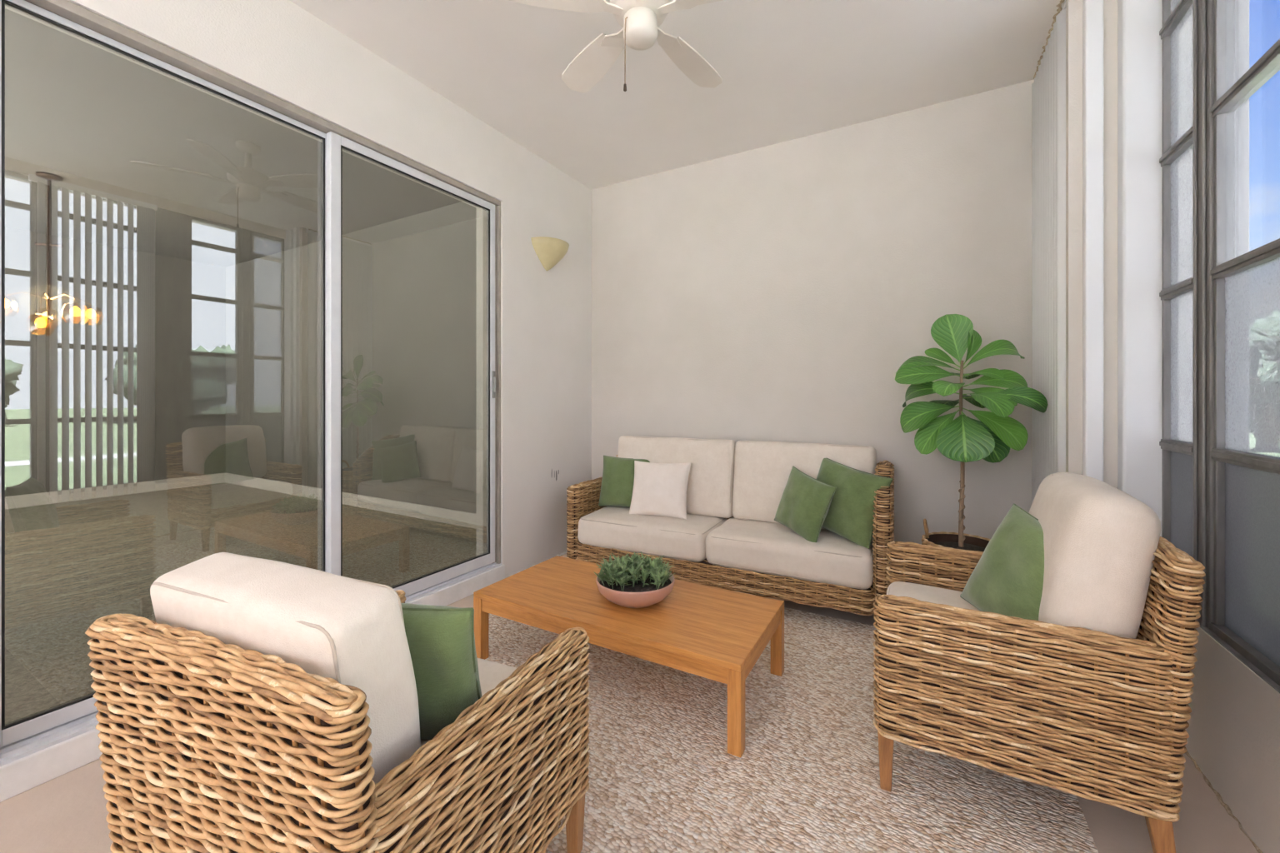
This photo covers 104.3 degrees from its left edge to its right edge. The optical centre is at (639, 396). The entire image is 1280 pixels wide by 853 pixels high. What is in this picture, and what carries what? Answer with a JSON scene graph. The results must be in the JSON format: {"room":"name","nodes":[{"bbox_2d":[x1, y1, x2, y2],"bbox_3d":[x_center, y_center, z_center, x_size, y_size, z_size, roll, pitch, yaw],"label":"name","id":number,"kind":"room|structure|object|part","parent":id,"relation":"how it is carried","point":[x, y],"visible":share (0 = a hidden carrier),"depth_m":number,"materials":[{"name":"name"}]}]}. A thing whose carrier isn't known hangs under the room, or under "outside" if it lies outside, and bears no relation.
{"room":"sunroom","nodes":[
{"label":"sunroom","id":0,"kind":"room"},
{"bbox_2d":[5,226,225,496],"bbox_3d":[-6.811,-0.250,4.715,0.100,3.000,4.700,0,0,29],"label":"wall","id":1,"kind":"structure","parent":0,"point":[134,392],"depth_m":5.77,"materials":[{"name":"clear glass"}]},
{"bbox_2d":[5,473,224,509],"bbox_3d":[-6.765,1.095,4.680,0.016,0.130,4.684,0,0,29],"label":"baseboard","id":2,"kind":"structure","parent":1,"relation":"attached to","point":[51,497],"depth_m":5.75,"materials":[{"name":"white"}]},
{"bbox_2d":[5,482,476,725],"bbox_3d":[-4.383,1.215,3.341,5.480,0.110,4.700,0,0,29],"label":"floor","id":3,"kind":"structure","parent":0,"point":[69,566],"depth_m":3.67,"materials":[{"name":"carpet"}]},
{"bbox_2d":[5,0,591,578],"bbox_3d":[-2.327,-0.265,1.156,0.251,3.030,7.320,0,0,29],"label":"wall","id":4,"kind":"structure","parent":0,"point":[278,48],"depth_m":3.41,"materials":[{"name":"paint"}]},
{"bbox_2d":[0,0,501,766],"bbox_3d":[-1.529,-0.091,2.464,0.152,2.468,2.164,0,0,29],"label":"door","id":5,"kind":"structure","parent":4,"relation":"in","point":[22,738],"depth_m":2.43,"materials":[{"name":"metal"}]},
{"bbox_3d":[-1.791,-0.088,2.023,0.036,2.402,1.066,0,0,29],"label":"panel","id":6,"kind":"part","parent":5,"relation":"part of","materials":[{"name":"glass"}]},
{"bbox_3d":[-1.253,-0.088,2.889,0.036,2.402,1.072,0,0,29],"label":"panel","id":7,"kind":"part","parent":5,"relation":"part of","materials":[{"name":"glass"}]},
{"bbox_3d":[-0.972,-0.080,3.322,0.028,0.180,0.022,0,0,29],"label":"handle","id":8,"kind":"part","parent":5,"relation":"part of","materials":[{"name":"silver metal"}]},
{"bbox_2d":[0,565,504,802],"bbox_3d":[-1.639,1.196,2.366,0.256,0.107,2.484,0,0,29],"label":"trim","id":9,"kind":"structure","parent":4,"relation":"attached to","point":[20,776],"depth_m":1.65,"materials":[{"name":"white paint"}]},
{"bbox_2d":[510,551,566,576],"bbox_3d":[-0.670,1.246,3.827,0.031,0.029,1.003,0,0,29],"label":"trim","id":10,"kind":"structure","parent":4,"relation":"attached to","point":[564,552],"depth_m":3.88,"materials":[{"name":"white paint"}]},
{"bbox_2d":[530,236,569,270],"bbox_3d":[-0.634,-1.054,3.725,0.166,0.207,0.350,0,0,29],"label":"wall sconce","id":11,"kind":"object","parent":4,"relation":"attached to","point":[550,251],"visible":1,"depth_m":3.66,"materials":[{"name":"glass"}]},
{"bbox_2d":[225,201,476,514],"bbox_3d":[-3.196,-0.250,5.439,5.480,3.000,0.120,0,0,29],"label":"wall","id":12,"kind":"structure","parent":0,"point":[409,283],"depth_m":5.09,"materials":[{"name":"white paint"}]},
{"bbox_2d":[224,472,476,529],"bbox_3d":[-3.230,1.095,5.380,5.480,0.130,0.016,0,0,29],"label":"baseboard","id":13,"kind":"structure","parent":12,"relation":"attached to","point":[427,512],"depth_m":5.08,"materials":[{"name":"white"}]},
{"bbox_2d":[5,0,1064,267],"bbox_3d":[-3.144,-1.825,1.704,9.250,0.150,7.470,0,0,29],"label":"ceiling","id":14,"kind":"structure","parent":0,"point":[788,70],"depth_m":2.99,"materials":[{"name":"paint"}]},
{"bbox_2d":[5,171,104,335],"bbox_3d":[-4.703,-1.114,3.965,0.564,1.268,0.413,0,0,-24],"label":"chandelier","id":15,"kind":"object","parent":14,"relation":"hanging from","point":[41,322],"visible":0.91,"depth_m":3.92,"materials":[{"name":"brown metal"}]},
{"bbox_3d":[-4.857,-0.713,3.800,0.064,0.085,0.064,0,0,29],"label":"bulb","id":16,"kind":"part","parent":15,"relation":"part of","materials":[{"name":"orange"}]},
{"bbox_3d":[-4.763,-0.790,3.866,0.234,0.050,0.012,0,0,-35],"label":"arm","id":17,"kind":"part","parent":15,"relation":"part of","materials":[{"name":"gold metal"}]},
{"bbox_3d":[-4.645,-0.573,3.856,0.064,0.085,0.064,0,0,29],"label":"bulb","id":18,"kind":"part","parent":15,"relation":"part of","materials":[{"name":"orange"}]},
{"bbox_3d":[-4.657,-0.723,3.894,0.068,0.185,0.065,0,0,29],"label":"arm","id":19,"kind":"part","parent":15,"relation":"part of","materials":[{"name":"gold metal"}]},
{"bbox_3d":[-4.829,-0.652,4.053,0.064,0.085,0.064,0,0,29],"label":"bulb","id":20,"kind":"part","parent":15,"relation":"part of","materials":[{"name":"orange"}]},
{"bbox_3d":[-4.669,-1.155,3.933,0.022,1.130,0.022,0,0,45],"label":"rod","id":21,"kind":"part","parent":15,"relation":"part of","materials":[{"name":"brown metal"}]},
{"bbox_3d":[-4.563,-0.773,3.931,0.215,0.085,0.012,0,0,1],"label":"arm","id":22,"kind":"part","parent":15,"relation":"part of","materials":[{"name":"gold metal"}]},
{"bbox_3d":[-4.630,-0.783,4.047,0.012,0.065,0.244,0,0,19],"label":"arm","id":23,"kind":"part","parent":15,"relation":"part of","materials":[{"name":"gold metal"}]},
{"bbox_3d":[-4.459,-0.672,3.930,0.064,0.085,0.064,0,0,29],"label":"bulb","id":24,"kind":"part","parent":15,"relation":"part of","materials":[{"name":"yellow glass"}]},
{"bbox_3d":[-4.591,-0.693,4.160,0.064,0.085,0.064,0,0,29],"label":"bulb","id":25,"kind":"part","parent":15,"relation":"part of","materials":[{"name":"yellow glass"}]},
{"bbox_2d":[509,0,723,93],"bbox_3d":[0.038,-1.472,1.969,1.134,0.615,1.126,0,0,29],"label":"ceiling fan","id":26,"kind":"object","parent":14,"relation":"hanging from","point":[640,20],"visible":1,"depth_m":2.07,"materials":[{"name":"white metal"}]},
{"bbox_3d":[-0.381,-1.514,1.835,0.400,0.037,0.148,0,0,-17],"label":"blade","id":27,"kind":"part","parent":26,"relation":"part of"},
{"bbox_3d":[-0.228,-1.514,2.280,0.148,0.037,0.400,0,0,-35],"label":"blade","id":28,"kind":"part","parent":26,"relation":"part of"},
{"bbox_3d":[-0.051,-1.328,1.907,0.019,0.266,0.005,0,0,-39],"label":"pull chain","id":29,"kind":"part","parent":26,"relation":"part of","materials":[{"name":"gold metal"}]},
{"bbox_3d":[0.242,-1.514,2.272,0.148,0.037,0.400,0,0,37],"label":"blade","id":30,"kind":"part","parent":26,"relation":"part of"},
{"bbox_3d":[0.380,-1.514,1.822,0.400,0.037,0.148,0,0,19],"label":"blade","id":31,"kind":"part","parent":26,"relation":"part of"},
{"bbox_2d":[1031,0,1065,504],"bbox_3d":[2.057,-0.280,2.484,0.056,2.999,0.680,0,0,29],"label":"wall","id":32,"kind":"structure","parent":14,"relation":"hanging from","point":[1048,87],"depth_m":2.43,"materials":[{"name":"white paint"}]},
{"bbox_2d":[0,553,1258,852],"bbox_3d":[-0.759,1.300,0.355,3.770,0.100,7.470,0,0,29],"label":"floor","id":33,"kind":"structure","parent":0,"point":[66,813],"depth_m":1.47,"materials":[{"name":"tile"}]},
{"bbox_2d":[485,607,1098,852],"bbox_3d":[0.127,1.247,1.982,2.570,0.006,2.375,0,0,29],"label":"area rug","id":34,"kind":"object","parent":33,"relation":"on","point":[663,777],"visible":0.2,"depth_m":1.62,"materials":[{"name":"carpet"}]},
{"bbox_2d":[85,552,589,852],"bbox_3d":[-0.621,0.797,1.179,0.767,0.894,0.751,0,0,23],"label":"wicker armchair","id":35,"kind":"object","parent":34,"relation":"on","point":[267,706],"visible":0.97,"depth_m":0.89,"materials":[{"name":"brown wicker"}]},
{"bbox_3d":[-0.743,0.750,0.890,0.758,0.638,0.122,0,0,23],"label":"backrest","id":36,"kind":"part","parent":35,"relation":"part of","materials":[{"name":"wicker"}]},
{"bbox_2d":[150,552,420,784],"bbox_3d":[-0.724,0.587,1.014,0.591,0.468,0.179,0,9,23],"label":"cushion","id":37,"kind":"object","parent":35,"relation":"on","point":[331,627],"depth_m":0.90,"materials":[{"name":"beige fabric"}]},
{"bbox_3d":[-0.922,0.848,1.335,0.090,0.440,0.700,0,0,23],"label":"armrest","id":38,"kind":"part","parent":35,"relation":"part of","materials":[{"name":"wicker"}]},
{"bbox_2d":[401,603,482,739],"bbox_3d":[-0.543,0.615,1.117,0.406,0.341,0.174,0,0,9],"label":"throw pillow","id":39,"kind":"object","parent":35,"relation":"on","point":[441,640],"visible":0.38,"depth_m":1.04,"materials":[{"name":"green fabric"}]},
{"bbox_2d":[420,658,516,745],"bbox_3d":[-0.596,0.854,1.238,0.600,0.177,0.614,0,0,23],"label":"seat cushion","id":40,"kind":"object","parent":35,"relation":"on","point":[491,673],"depth_m":1.39,"materials":[{"name":"beige fabric"}]},
{"bbox_3d":[-0.299,0.848,1.071,0.090,0.440,0.700,0,0,23],"label":"armrest","id":41,"kind":"part","parent":35,"relation":"part of","materials":[{"name":"wicker"}]},
{"bbox_3d":[-0.178,1.139,1.358,0.048,0.210,0.048,0,0,23],"label":"leg","id":42,"kind":"part","parent":35,"relation":"part of","materials":[{"name":"brown wood"}]},
{"bbox_2d":[473,555,784,758],"bbox_3d":[-0.068,1.085,2.302,1.305,0.319,0.620,0,0,29],"label":"coffee table","id":43,"kind":"object","parent":34,"relation":"on","point":[719,635],"visible":0.92,"depth_m":2.12,"materials":[{"name":"brown wood"}]},
{"bbox_3d":[-0.754,1.097,2.363,0.050,0.295,0.050,0,0,29],"label":"leg","id":44,"kind":"part","parent":43,"relation":"part of","materials":[{"name":"brown wood"}]},
{"bbox_2d":[593,551,674,608],"bbox_3d":[-0.019,0.821,2.263,0.390,0.209,0.366,0,0,29],"label":"potted plant","id":45,"kind":"object","parent":43,"relation":"on","point":[634,582],"visible":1,"depth_m":2.18,"materials":[{"name":"green plant"}]},
{"bbox_3d":[0.338,1.097,1.745,0.050,0.295,0.050,0,0,29],"label":"leg","id":46,"kind":"part","parent":43,"relation":"part of","materials":[{"name":"brown wood"}]},
{"bbox_3d":[0.619,1.097,2.241,0.050,0.295,0.050,0,0,29],"label":"leg","id":47,"kind":"part","parent":43,"relation":"part of","materials":[{"name":"brown wood"}]},
{"bbox_2d":[566,435,894,632],"bbox_3d":[0.524,0.772,3.303,2.073,0.945,0.637,0,0,27],"label":"wicker sofa","id":48,"kind":"object","parent":34,"relation":"on","point":[730,538],"visible":0.75,"depth_m":3.14,"materials":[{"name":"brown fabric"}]},
{"bbox_3d":[-0.350,0.892,3.756,0.103,0.534,0.631,0,0,27],"label":"armrest","id":49,"kind":"part","parent":48,"relation":"part of","materials":[{"name":"wicker"}]},
{"bbox_2d":[597,455,649,507],"bbox_3d":[-0.105,0.640,3.704,0.427,0.375,0.170,0,0,24],"label":"throw pillow","id":50,"kind":"object","parent":48,"relation":"on","point":[617,480],"visible":0.69,"depth_m":3.67,"materials":[{"name":"green fabric"}]},
{"bbox_2d":[577,506,727,562],"bbox_3d":[0.092,0.930,3.489,0.947,0.224,0.572,0,0,27],"label":"seat cushion","id":51,"kind":"object","parent":48,"relation":"on","point":[601,530],"depth_m":3.27,"materials":[{"name":"beige fabric"}]},
{"bbox_2d":[628,460,690,519],"bbox_3d":[0.136,0.643,3.460,0.425,0.375,0.177,0,0,20],"label":"throw pillow","id":52,"kind":"object","parent":48,"relation":"on","point":[659,489],"visible":1,"depth_m":3.40,"materials":[{"name":"white fabric"}]},
{"bbox_2d":[617,435,736,518],"bbox_3d":[0.251,0.572,3.658,0.922,0.538,0.214,0,-8,27],"label":"cushion","id":53,"kind":"object","parent":48,"relation":"on","point":[711,482],"depth_m":3.46,"materials":[{"name":"beige fabric"}]},
{"bbox_2d":[705,517,874,589],"bbox_3d":[0.927,0.932,3.060,0.945,0.226,0.570,0,0,27],"label":"seat cushion","id":54,"kind":"object","parent":48,"relation":"on","point":[752,548],"depth_m":2.84,"materials":[{"name":"beige fabric"}]},
{"bbox_2d":[732,440,876,529],"bbox_3d":[1.052,0.572,3.242,0.884,0.541,0.210,0,-8,27],"label":"cushion","id":55,"kind":"object","parent":48,"relation":"on","point":[762,470],"depth_m":3.24,"materials":[{"name":"beige fabric"}]},
{"bbox_2d":[774,465,836,542],"bbox_3d":[0.970,0.643,2.958,0.162,0.420,0.432,0,0,-26],"label":"throw pillow","id":56,"kind":"object","parent":48,"relation":"on","point":[805,502],"visible":0.93,"depth_m":2.88,"materials":[{"name":"green fabric"}]},
{"bbox_2d":[816,458,893,549],"bbox_3d":[1.203,0.615,2.933,0.196,0.480,0.524,0,0,-31],"label":"throw pillow","id":57,"kind":"object","parent":48,"relation":"on","point":[850,513],"visible":0.64,"depth_m":2.83,"materials":[{"name":"green fabric"}]},
{"bbox_3d":[1.401,0.777,2.853,0.103,0.764,0.631,0,0,27],"label":"armrest","id":58,"kind":"part","parent":48,"relation":"part of","materials":[{"name":"wicker"}]},
{"bbox_2d":[873,472,1205,852],"bbox_3d":[1.242,0.756,1.710,0.750,0.977,0.767,0,0,29],"label":"wicker armchair","id":59,"kind":"object","parent":34,"relation":"on","point":[1089,698],"visible":0.92,"depth_m":1.37,"materials":[{"name":"brown wicker"}]},
{"bbox_3d":[0.782,1.139,1.582,0.048,0.210,0.048,0,0,29],"label":"leg","id":60,"kind":"part","parent":59,"relation":"part of","materials":[{"name":"brown wood"}]},
{"bbox_2d":[877,581,979,652],"bbox_3d":[1.187,0.854,1.741,0.614,0.177,0.600,0,0,29],"label":"seat cushion","id":61,"kind":"object","parent":59,"relation":"on","point":[948,593],"depth_m":1.97,"materials":[{"name":"beige fabric"}]},
{"bbox_3d":[1.387,0.848,2.017,0.700,0.440,0.090,0,0,29],"label":"armrest","id":62,"kind":"part","parent":59,"relation":"part of","materials":[{"name":"wicker"}]},
{"bbox_2d":[960,503,1044,620],"bbox_3d":[1.281,0.611,1.592,0.226,0.462,0.516,0,0,-5],"label":"throw pillow","id":63,"kind":"object","parent":59,"relation":"on","point":[1007,579],"visible":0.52,"depth_m":1.63,"materials":[{"name":"green fabric"}]},
{"bbox_3d":[1.053,0.849,1.428,0.700,0.440,0.090,0,0,29],"label":"armrest","id":64,"kind":"part","parent":59,"relation":"part of","materials":[{"name":"wicker"}]},
{"bbox_2d":[1028,472,1161,639],"bbox_3d":[1.415,0.527,1.611,0.243,0.519,0.601,13,6,29],"label":"cushion","id":65,"kind":"object","parent":59,"relation":"on","point":[1102,544],"depth_m":1.37,"materials":[{"name":"beige fabric"}]},
{"bbox_3d":[1.330,1.139,1.272,0.069,0.210,0.048,0,0,29],"label":"leg","id":66,"kind":"part","parent":59,"relation":"part of","materials":[{"name":"brown wood"}]},
{"bbox_3d":[1.516,0.732,1.555,0.121,0.674,0.758,0,0,29],"label":"backrest","id":67,"kind":"part","parent":59,"relation":"part of","materials":[{"name":"wicker"}]},
{"bbox_2d":[921,518,990,552],"bbox_3d":[1.697,0.964,2.624,0.373,0.571,0.373,0,0,29],"label":"basket","id":68,"kind":"object","parent":33,"relation":"on","point":[962,541],"depth_m":2.70,"materials":[{"name":"wicker"}]},
{"bbox_2d":[895,314,1047,552],"bbox_3d":[1.676,0.405,2.590,0.523,1.689,0.555,0,0,-5],"label":"fig tree","id":69,"kind":"object","parent":33,"relation":"on","point":[963,439],"visible":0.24,"depth_m":2.59,"materials":[{"name":"plant"}]},
{"bbox_2d":[595,568,674,608],"bbox_3d":[-0.021,0.873,2.258,0.356,0.104,0.356,0,0,29],"label":"bowl","id":70,"kind":"object","parent":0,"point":[641,594],"depth_m":2.15,"materials":[{"name":"pink ceramic"}]},
{"bbox_2d":[591,80,1034,547],"bbox_3d":[1.044,-0.265,3.540,3.770,3.030,0.150,0,0,29],"label":"wall","id":71,"kind":"structure","parent":0,"point":[781,292],"depth_m":3.32,"materials":[{"name":"paint"}]},
{"bbox_2d":[1103,0,1279,852],"bbox_3d":[0.649,-0.265,-0.528,0.450,3.030,7.320,0,0,29],"label":"wall","id":72,"kind":"structure","parent":0,"point":[1233,730],"depth_m":1.63,"materials":[{"name":"paint"}]},
{"bbox_2d":[1033,0,1064,79],"bbox_3d":[2.043,-1.774,2.498,0.030,0.026,0.644,0,0,29],"label":"trim","id":73,"kind":"structure","parent":72,"relation":"attached to","point":[1061,2],"depth_m":2.40,"materials":[{"name":"white paint"}]},
{"bbox_2d":[1065,0,1082,474],"bbox_3d":[1.894,-0.265,2.170,0.048,3.030,0.042,0,0,29],"label":"trim","id":74,"kind":"structure","parent":72,"relation":"attached to","point":[1073,7],"depth_m":2.15,"materials":[{"name":"paint"}]},
{"bbox_2d":[1082,0,1103,481],"bbox_3d":[1.932,-0.265,2.127,0.059,3.030,0.075,0,0,29],"label":"trim","id":75,"kind":"structure","parent":72,"relation":"attached to","point":[1092,10],"depth_m":2.10,"materials":[{"name":"white paint"}]},
{"bbox_2d":[1117,0,1161,536],"bbox_3d":[2.080,-0.492,2.043,0.162,2.575,0.075,0,0,29],"label":"trim","id":76,"kind":"structure","parent":72,"relation":"attached to","point":[1139,22],"depth_m":2.02,"materials":[{"name":"white paint"}]},
{"bbox_2d":[1159,0,1192,557],"bbox_3d":[2.036,-0.458,1.855,0.063,2.465,0.295,0,0,29],"label":"window","id":77,"kind":"structure","parent":72,"relation":"in","point":[1177,453],"depth_m":1.96,"materials":[{"name":"grey metal"}]},
{"bbox_3d":[2.037,-0.458,1.855,0.060,2.465,0.295,0,0,29],"label":"frame","id":78,"kind":"part","parent":77,"relation":"part of","materials":[{"name":"grey metal"}]},
{"bbox_3d":[2.037,-1.570,1.855,0.004,0.230,0.287,0,0,29],"label":"pane","id":79,"kind":"part","parent":77,"relation":"part of","materials":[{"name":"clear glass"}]},
{"bbox_3d":[2.037,-1.195,1.855,0.004,0.500,0.287,0,0,29],"label":"pane","id":80,"kind":"part","parent":77,"relation":"part of","materials":[{"name":"clear glass"}]},
{"bbox_3d":[2.037,-0.672,1.855,0.004,0.525,0.287,0,0,29],"label":"pane","id":81,"kind":"part","parent":77,"relation":"part of","materials":[{"name":"clear glass"}]},
{"bbox_3d":[2.037,-0.107,1.855,0.004,0.585,0.287,0,0,29],"label":"pane","id":82,"kind":"part","parent":77,"relation":"part of","materials":[{"name":"clear glass"}]},
{"bbox_3d":[2.037,0.482,1.855,0.004,0.575,0.287,0,0,29],"label":"pane","id":83,"kind":"part","parent":77,"relation":"part of","materials":[{"name":"glass"}]},
{"bbox_2d":[1192,0,1249,629],"bbox_3d":[1.946,-0.458,1.673,0.100,2.465,0.110,0,0,29],"label":"trim","id":84,"kind":"structure","parent":72,"relation":"attached to","point":[1202,10],"depth_m":1.66,"materials":[{"name":"grey metal"}]},
{"bbox_2d":[1185,750,1263,852],"bbox_3d":[1.011,1.248,0.146,0.027,0.024,4.252,0,0,29],"label":"trim","id":85,"kind":"structure","parent":72,"relation":"attached to","point":[1226,807],"depth_m":1.53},
{"bbox_2d":[1196,620,1279,693],"bbox_3d":[0.520,0.779,-0.831,0.096,0.016,6.465,0,0,29],"label":"trim","id":86,"kind":"structure","parent":72,"relation":"attached to","point":[1243,660],"depth_m":1.46,"materials":[{"name":"grey metal"}]},
{"bbox_2d":[1210,0,1279,685],"bbox_3d":[1.813,-0.458,1.462,0.063,2.465,0.390,0,0,29],"label":"window","id":87,"kind":"structure","parent":72,"relation":"in","point":[1247,484],"depth_m":1.55,"materials":[{"name":"grey metal"}]},
{"bbox_3d":[1.815,-0.107,1.461,0.004,0.585,0.382,0,0,29],"label":"pane","id":88,"kind":"part","parent":87,"relation":"part of","materials":[{"name":"clear glass"}]},
{"bbox_3d":[1.815,0.482,1.461,0.004,0.575,0.382,0,0,29],"label":"pane","id":89,"kind":"part","parent":87,"relation":"part of","materials":[{"name":"glass"}]},
{"label":"outside","id":90,"kind":"structure","parent":0,"visible":0},
{"bbox_2d":[1249,433,1279,456],"bbox_3d":[25.366,1.600,14.373,150.000,0.100,170.000,0,0,30],"label":"lawn","id":91,"kind":"structure","parent":90,"point":[1250,441],"depth_m":14.35,"materials":[{"name":"green plant"}]},
{"bbox_2d":[1249,310,1279,452],"bbox_3d":[17.732,-0.448,13.889,4.016,4.034,3.718,0,0,-12],"label":"tree","id":92,"kind":"object","parent":91,"relation":"on","point":[1252,363],"visible":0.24,"depth_m":13.88,"materials":[{"name":"green plant"}]}
]}

